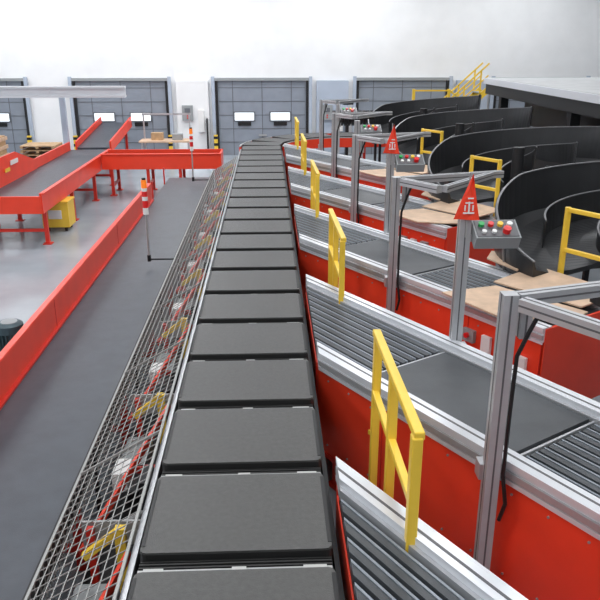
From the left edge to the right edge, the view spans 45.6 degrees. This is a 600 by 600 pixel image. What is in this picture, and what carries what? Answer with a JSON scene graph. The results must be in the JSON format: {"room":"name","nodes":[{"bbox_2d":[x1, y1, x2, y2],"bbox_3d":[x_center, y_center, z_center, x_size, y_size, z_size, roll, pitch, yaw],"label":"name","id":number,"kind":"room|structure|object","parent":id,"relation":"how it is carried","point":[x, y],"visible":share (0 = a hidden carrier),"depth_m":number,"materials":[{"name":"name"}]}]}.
{"room":"distribution center","nodes":[
{"label":"distribution center","id":0,"kind":"room"},
{"bbox_2d":[0,0,599,153],"bbox_3d":[-1.189,-9.458,26.487,32.000,8.000,0.300,-1,20,-2],"label":"wall","id":1,"kind":"structure","parent":0,"point":[45,42],"depth_m":26.34,"materials":[{"name":"white paint"}]},
{"bbox_2d":[0,77,34,153],"bbox_3d":[-11.914,-6.782,26.577,3.760,2.900,0.442,-1,20,-2],"label":"door","id":2,"kind":"structure","parent":1,"relation":"in","point":[16,123],"depth_m":26.71,"materials":[{"name":"paint"}]},
{"bbox_2d":[67,77,174,149],"bbox_3d":[-6.668,-6.857,26.786,3.760,2.900,0.442,-1,20,-2],"label":"door","id":3,"kind":"structure","parent":1,"relation":"in","point":[144,95],"depth_m":26.78,"materials":[{"name":"paint"}]},
{"bbox_2d":[211,76,311,154],"bbox_3d":[-1.423,-6.931,26.995,3.760,2.900,0.442,-1,20,-2],"label":"door","id":4,"kind":"structure","parent":1,"relation":"in","point":[247,109],"depth_m":26.99,"materials":[{"name":"paint"}]},
{"bbox_2d":[351,76,452,153],"bbox_3d":[3.872,-7.006,27.205,3.760,2.900,0.442,-1,20,-2],"label":"door","id":5,"kind":"structure","parent":1,"relation":"in","point":[379,91],"depth_m":26.97,"materials":[{"name":"paint"}]},
{"bbox_2d":[489,76,590,127],"bbox_3d":[9.117,-7.081,27.414,3.760,2.900,0.442,-1,20,-2],"label":"door","id":6,"kind":"structure","parent":1,"relation":"in","point":[494,100],"depth_m":27.23,"materials":[{"name":"paint"}]},
{"bbox_2d":[0,154,599,599],"bbox_3d":[-0.422,0.501,10.788,32.000,0.200,44.000,-1,20,-2],"label":"floor","id":7,"kind":"structure","parent":0,"point":[31,270],"depth_m":14.48,"materials":[{"name":"concrete"}]},
{"bbox_2d":[0,135,8,156],"bbox_3d":[-9.874,-4.565,22.777,0.920,1.280,0.835,-1,20,-2],"label":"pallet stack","id":8,"kind":"object","parent":7,"relation":"on","point":[3,147],"visible":0.27,"depth_m":22.75,"materials":[{"name":"brown wood"}]},
{"bbox_2d":[0,318,22,351],"bbox_3d":[-3.631,0.612,9.089,0.470,0.735,0.420,-1,20,-2],"label":"motor","id":9,"kind":"object","parent":7,"relation":"on","point":[9,327],"visible":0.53,"depth_m":8.89,"materials":[{"name":"blue"}]},
{"bbox_2d":[19,142,61,158],"bbox_3d":[-8.515,-4.695,23.661,1.100,0.930,1.000,-1,20,-2],"label":"pallet","id":10,"kind":"object","parent":7,"relation":"on","point":[33,150],"visible":0.32,"depth_m":23.37,"materials":[{"name":"brown wood"}]},
{"bbox_2d":[0,142,116,244],"bbox_3d":[-6.165,-3.147,18.301,1.505,1.620,7.725,-1,20,-2],"label":"conveyor","id":11,"kind":"object","parent":7,"relation":"on","point":[28,185],"visible":0.84,"depth_m":16.91,"materials":[{"name":"metal"}]},
{"bbox_2d":[42,196,75,230],"bbox_3d":[-5.534,-1.970,16.372,0.640,0.700,0.600,-1,20,-2],"label":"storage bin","id":12,"kind":"object","parent":7,"relation":"on","point":[62,214],"visible":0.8,"depth_m":16.14,"materials":[{"name":"yellow paint"}]},
{"bbox_2d":[0,86,126,143],"bbox_3d":[-8.951,-5.092,21.889,7.600,2.870,1.590,-1,20,-2],"label":"beam","id":13,"kind":"structure","parent":7,"relation":"on","point":[61,92],"depth_m":20.86,"materials":[{"name":"silver metal"}]},
{"bbox_2d":[75,117,131,176],"bbox_3d":[-6.540,-5.209,24.150,1.110,1.569,3.736,-1,20,-2],"label":"conveyor","id":14,"kind":"object","parent":7,"relation":"on","point":[100,135],"visible":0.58,"depth_m":23.76,"materials":[{"name":"metal"}]},
{"bbox_2d":[0,168,210,599],"bbox_3d":[-2.505,0.026,10.142,1.180,1.150,18.280,-1,20,-2],"label":"conveyor","id":15,"kind":"object","parent":7,"relation":"on","point":[61,373],"visible":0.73,"depth_m":7.43,"materials":[{"name":"plastic"}]},
{"bbox_2d":[24,156,237,599],"bbox_3d":[-1.598,-0.201,10.585,0.664,1.259,17.810,-1,20,-2],"label":"guard","id":16,"kind":"object","parent":7,"relation":"on","point":[190,231],"visible":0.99,"depth_m":6.03,"materials":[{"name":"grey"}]},
{"bbox_2d":[141,178,173,261],"bbox_3d":[-2.161,-1.212,10.842,0.422,1.290,0.084,-1,20,-2],"label":"light pole","id":17,"kind":"object","parent":16,"relation":"attached to","point":[143,180],"visible":1,"depth_m":10.75,"materials":[{"name":"silver metal"}]},
{"bbox_2d":[189,127,208,180],"bbox_3d":[-2.453,-3.530,17.335,0.422,1.290,0.084,-1,20,-2],"label":"light pole","id":18,"kind":"object","parent":16,"relation":"attached to","point":[190,128],"visible":1,"depth_m":17.24,"materials":[{"name":"silver metal"}]},
{"bbox_2d":[71,164,235,599],"bbox_3d":[-1.616,-0.213,10.984,0.610,1.013,18.950,-1,20,-2],"label":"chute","id":19,"kind":"object","parent":7,"relation":"on","point":[107,573],"visible":0.34,"depth_m":6.32,"materials":[{"name":"black metal"}]},
{"bbox_2d":[100,149,223,195],"bbox_3d":[-3.864,-3.657,20.398,3.305,1.170,1.050,-1,20,-2],"label":"conveyor","id":20,"kind":"object","parent":7,"relation":"on","point":[116,159],"visible":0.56,"depth_m":19.86,"materials":[{"name":"plastic"}]},
{"bbox_2d":[139,113,190,148],"bbox_3d":[-4.678,-5.607,24.995,1.800,1.750,0.800,-1,20,-2],"label":"workbench","id":21,"kind":"object","parent":7,"relation":"on","point":[156,137],"visible":0.66,"depth_m":24.83,"materials":[{"name":"brown wood"}]},
{"bbox_2d":[175,81,210,148],"bbox_3d":[-4.020,-6.820,26.906,1.200,2.750,0.405,-1,20,-2],"label":"wall","id":22,"kind":"structure","parent":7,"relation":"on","point":[192,97],"depth_m":26.81,"materials":[{"name":"grey paint"}]},
{"bbox_2d":[119,132,385,599],"bbox_3d":[3.815,-0.876,12.408,10.365,1.305,24.273,-1,20,-2],"label":"cross-belt sorter","id":23,"kind":"object","parent":7,"relation":"on","point":[238,505],"visible":0.79,"depth_m":5.20,"materials":[{"name":"black rubber"}]},
{"bbox_2d":[294,117,298,148],"bbox_3d":[-0.090,-4.086,20.297,0.140,2.045,1.590,-1,20,-2],"label":"safety railing","id":24,"kind":"object","parent":7,"relation":"on","point":[295,118],"visible":0.39,"depth_m":19.64,"materials":[{"name":"yellow metal"}]},
{"bbox_2d":[301,133,306,174],"bbox_3d":[0.083,-2.708,16.440,0.140,2.045,1.590,-1,20,-2],"label":"safety railing","id":25,"kind":"object","parent":7,"relation":"on","point":[303,139],"visible":0.42,"depth_m":15.87,"materials":[{"name":"yellow metal"}]},
{"bbox_2d":[310,160,319,216],"bbox_3d":[0.256,-1.331,12.582,0.140,2.045,1.590,-1,20,-2],"label":"safety railing","id":26,"kind":"object","parent":7,"relation":"on","point":[315,174],"visible":0.4,"depth_m":12.26,"materials":[{"name":"yellow metal"}]},
{"bbox_2d":[316,80,348,153],"bbox_3d":[1.225,-6.894,27.115,1.200,2.750,0.405,-1,20,-2],"label":"control panel","id":27,"kind":"object","parent":7,"relation":"on","point":[325,89],"visible":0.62,"depth_m":26.89,"materials":[{"name":"grey"}]},
{"bbox_2d":[328,208,345,303],"bbox_3d":[0.429,0.046,8.724,0.140,2.045,1.590,-1,20,-2],"label":"safety railing","id":28,"kind":"object","parent":7,"relation":"on","point":[336,247],"visible":0.37,"depth_m":8.46,"materials":[{"name":"yellow metal"}]},
{"bbox_2d":[318,99,368,150],"bbox_3d":[1.304,-4.314,20.153,1.470,2.572,0.791,-5,20,-13],"label":"gantry","id":29,"kind":"object","parent":7,"relation":"on","point":[332,101],"visible":0.91,"depth_m":19.93,"materials":[{"name":"grey metal"}]},
{"bbox_2d":[336,104,356,153],"bbox_3d":[1.168,-3.687,18.355,0.522,2.600,0.273,-1,20,-2],"label":"post","id":30,"kind":"object","parent":7,"relation":"on","point":[343,110],"visible":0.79,"depth_m":17.96,"materials":[{"name":"metal"}]},
{"bbox_2d":[284,143,430,200],"bbox_3d":[0.781,-2.810,17.716,1.295,1.377,6.280,-13,23,-32],"label":"conveyor","id":31,"kind":"object","parent":7,"relation":"on","point":[292,155],"visible":0.34,"depth_m":17.03,"materials":[{"name":"silver metal"}]},
{"bbox_2d":[359,165,426,176],"bbox_3d":[2.301,-2.915,15.736,1.710,0.133,2.050,12,23,31],"label":"plywood sheet","id":32,"kind":"object","parent":31,"relation":"on","point":[375,172],"visible":0.31,"depth_m":15.32,"materials":[{"name":"beige wood"}]},
{"bbox_2d":[332,110,386,158],"bbox_3d":[3.078,-5.674,25.000,3.900,1.874,0.520,-1,20,-2],"label":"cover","id":33,"kind":"object","parent":7,"relation":"on","point":[346,122],"visible":0.1,"depth_m":24.61,"materials":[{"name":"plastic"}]},
{"bbox_2d":[330,111,392,177],"bbox_3d":[1.478,-2.937,16.295,1.470,2.572,0.791,-5,20,-13],"label":"gantry","id":34,"kind":"object","parent":7,"relation":"on","point":[351,115],"visible":0.89,"depth_m":16.08,"materials":[{"name":"grey metal"}]},
{"bbox_2d":[354,120,381,183],"bbox_3d":[1.341,-2.309,14.497,0.522,2.600,0.273,-1,20,-2],"label":"post","id":35,"kind":"object","parent":7,"relation":"on","point":[358,129],"visible":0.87,"depth_m":14.07,"materials":[{"name":"metal"}]},
{"bbox_2d":[349,132,430,223],"bbox_3d":[1.651,-1.559,12.438,1.470,2.572,0.791,-5,20,-13],"label":"gantry","id":36,"kind":"object","parent":7,"relation":"on","point":[382,138],"visible":0.86,"depth_m":12.21,"materials":[{"name":"grey metal"}]},
{"bbox_2d":[288,166,495,265],"bbox_3d":[0.954,-1.432,13.859,1.295,1.377,6.280,-13,23,-32],"label":"conveyor","id":37,"kind":"object","parent":7,"relation":"on","point":[335,193],"visible":0.37,"depth_m":12.85,"materials":[{"name":"silver metal"}]},
{"bbox_2d":[399,191,494,223],"bbox_3d":[2.474,-1.538,11.879,1.710,0.133,2.050,12,23,31],"label":"plywood sheet","id":38,"kind":"object","parent":37,"relation":"on","point":[421,215],"visible":0.56,"depth_m":11.68,"materials":[{"name":"beige wood"}]},
{"bbox_2d":[368,329,424,552],"bbox_3d":[0.602,1.424,4.866,0.140,2.045,1.590,-1,20,-2],"label":"safety railing","id":39,"kind":"object","parent":7,"relation":"on","point":[410,481],"visible":0.7,"depth_m":4.58,"materials":[{"name":"yellow metal"}]},
{"bbox_2d":[384,153,424,232],"bbox_3d":[1.514,-0.932,10.639,0.522,2.600,0.273,-1,20,-2],"label":"post","id":40,"kind":"object","parent":7,"relation":"on","point":[400,162],"visible":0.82,"depth_m":10.25,"materials":[{"name":"metal"}]},
{"bbox_2d":[383,123,398,164],"bbox_3d":[1.300,-2.205,10.130,0.235,0.580,0.050,-1,20,-2],"label":"pennant flag","id":41,"kind":"object","parent":40,"relation":"attached to","point":[391,147],"visible":1,"depth_m":10.13,"materials":[{"name":"red plastic"}]},
{"bbox_2d":[368,94,481,161],"bbox_3d":[3.498,-4.704,21.002,3.154,2.735,2.362,-1,20,-2],"label":"chute","id":42,"kind":"object","parent":7,"relation":"on","point":[402,110],"visible":0.48,"depth_m":21.35,"materials":[{"name":"grey"}]},
{"bbox_2d":[335,457,527,599],"bbox_3d":[1.474,2.700,2.285,1.295,1.377,6.280,-13,23,-32],"label":"conveyor","id":43,"kind":"object","parent":7,"relation":"on","point":[375,564],"visible":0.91,"depth_m":3.97,"materials":[{"name":"silver metal"}]},
{"bbox_2d":[420,128,443,153],"bbox_3d":[2.905,-2.678,16.048,0.076,2.250,0.676,-13,23,-32],"label":"barrier","id":44,"kind":"object","parent":7,"relation":"on","point":[422,151],"visible":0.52,"depth_m":15.85,"materials":[{"name":"metal"}]},
{"bbox_2d":[412,89,458,99],"bbox_3d":[5.091,-5.910,24.581,2.585,2.600,0.090,-1,20,-2],"label":"walkway railing","id":45,"kind":"object","parent":7,"relation":"on","point":[449,91],"visible":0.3,"depth_m":24.13,"materials":[{"name":"yellow metal"}]},
{"bbox_2d":[384,170,503,312],"bbox_3d":[1.824,-0.182,8.580,1.470,2.572,0.791,-5,20,-13],"label":"gantry","id":46,"kind":"object","parent":7,"relation":"on","point":[452,181],"visible":0.91,"depth_m":8.36,"materials":[{"name":"grey metal"}]},
{"bbox_2d":[294,204,599,398],"bbox_3d":[1.127,-0.055,10.001,1.295,1.377,6.280,-13,23,-32],"label":"conveyor","id":47,"kind":"object","parent":7,"relation":"on","point":[569,359],"visible":0.47,"depth_m":8.71,"materials":[{"name":"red metal"}]},
{"bbox_2d":[442,251,592,318],"bbox_3d":[2.648,-0.160,8.021,1.710,0.133,2.050,12,23,31],"label":"plywood sheet","id":48,"kind":"object","parent":47,"relation":"on","point":[486,299],"visible":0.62,"depth_m":8.05,"materials":[{"name":"beige wood"}]},
{"bbox_2d":[306,274,599,599],"bbox_3d":[1.300,1.323,6.143,1.295,1.377,6.280,-13,23,-32],"label":"conveyor","id":49,"kind":"object","parent":7,"relation":"on","point":[546,546],"visible":0.75,"depth_m":5.48,"materials":[{"name":"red metal"}]},
{"bbox_2d":[395,106,532,164],"bbox_3d":[3.671,-3.326,17.144,3.154,2.735,2.362,-1,20,-2],"label":"chute","id":50,"kind":"object","parent":7,"relation":"on","point":[453,123],"visible":0.49,"depth_m":17.40,"materials":[{"name":"grey metal"}]},
{"bbox_2d":[444,62,489,98],"bbox_3d":[5.284,-6.782,25.767,2.736,3.392,0.850,-1,20,-2],"label":"staircase","id":51,"kind":"structure","parent":7,"relation":"on","point":[478,90],"depth_m":25.20,"materials":[{"name":"yellow metal"}]},
{"bbox_2d":[455,80,487,108],"bbox_3d":[6.520,-6.970,27.325,1.200,2.750,0.405,-1,20,-2],"label":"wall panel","id":52,"kind":"object","parent":7,"relation":"on","point":[483,105],"visible":0.03,"depth_m":27.01,"materials":[{"name":"grey"}]},
{"bbox_2d":[449,219,521,343],"bbox_3d":[1.687,0.446,6.782,0.522,2.600,0.273,-1,20,-2],"label":"post","id":53,"kind":"object","parent":7,"relation":"on","point":[483,234],"visible":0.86,"depth_m":6.42,"materials":[{"name":"metal"}]},
{"bbox_2d":[454,172,478,237],"bbox_3d":[1.473,-0.828,6.273,0.235,0.580,0.050,-1,20,-2],"label":"pennant flag","id":54,"kind":"object","parent":53,"relation":"attached to","point":[467,210],"visible":1,"depth_m":6.27,"materials":[{"name":"red plastic"}]},
{"bbox_2d":[469,155,501,215],"bbox_3d":[3.078,-1.300,12.190,0.076,2.250,0.676,-13,23,-32],"label":"barrier","id":55,"kind":"object","parent":7,"relation":"on","point":[496,189],"visible":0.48,"depth_m":11.80,"materials":[{"name":"metal"}]},
{"bbox_2d":[427,126,599,203],"bbox_3d":[3.844,-1.949,13.286,3.154,2.735,2.362,-1,20,-2],"label":"chute","id":56,"kind":"object","parent":7,"relation":"on","point":[520,150],"visible":0.66,"depth_m":13.43,"materials":[{"name":"grey"}]},
{"bbox_2d":[473,281,599,570],"bbox_3d":[1.997,1.196,4.722,1.470,2.572,0.791,-5,20,-13],"label":"gantry","id":57,"kind":"object","parent":7,"relation":"on","point":[516,312],"visible":1,"depth_m":4.51,"materials":[{"name":"grey metal"}]},
{"bbox_2d":[483,77,599,125],"bbox_3d":[9.230,-0.341,8.263,6.290,3.085,29.000,-1,20,-2],"label":"platform","id":58,"kind":"object","parent":7,"relation":"on","point":[578,97],"visible":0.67,"depth_m":17.07,"materials":[{"name":"black metal"}]},
{"bbox_2d":[494,161,599,281],"bbox_3d":[4.017,-0.571,9.428,3.154,2.735,2.362,-1,20,-2],"label":"chute","id":59,"kind":"object","parent":7,"relation":"on","point":[537,200],"visible":0.84,"depth_m":9.68,"materials":[{"name":"grey metal"}]},
{"bbox_2d":[524,103,599,126],"bbox_3d":[7.371,-0.904,10.636,1.560,2.550,20.000,-1,20,-2],"label":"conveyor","id":60,"kind":"object","parent":7,"relation":"on","point":[542,116],"visible":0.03,"depth_m":17.76,"materials":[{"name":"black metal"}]},
{"bbox_2d":[557,207,599,273],"bbox_3d":[3.251,0.077,8.333,0.076,2.250,0.676,-13,23,-32],"label":"barrier","id":61,"kind":"object","parent":7,"relation":"on","point":[568,210],"visible":0.49,"depth_m":8.22,"materials":[{"name":"metal"}]}
]}

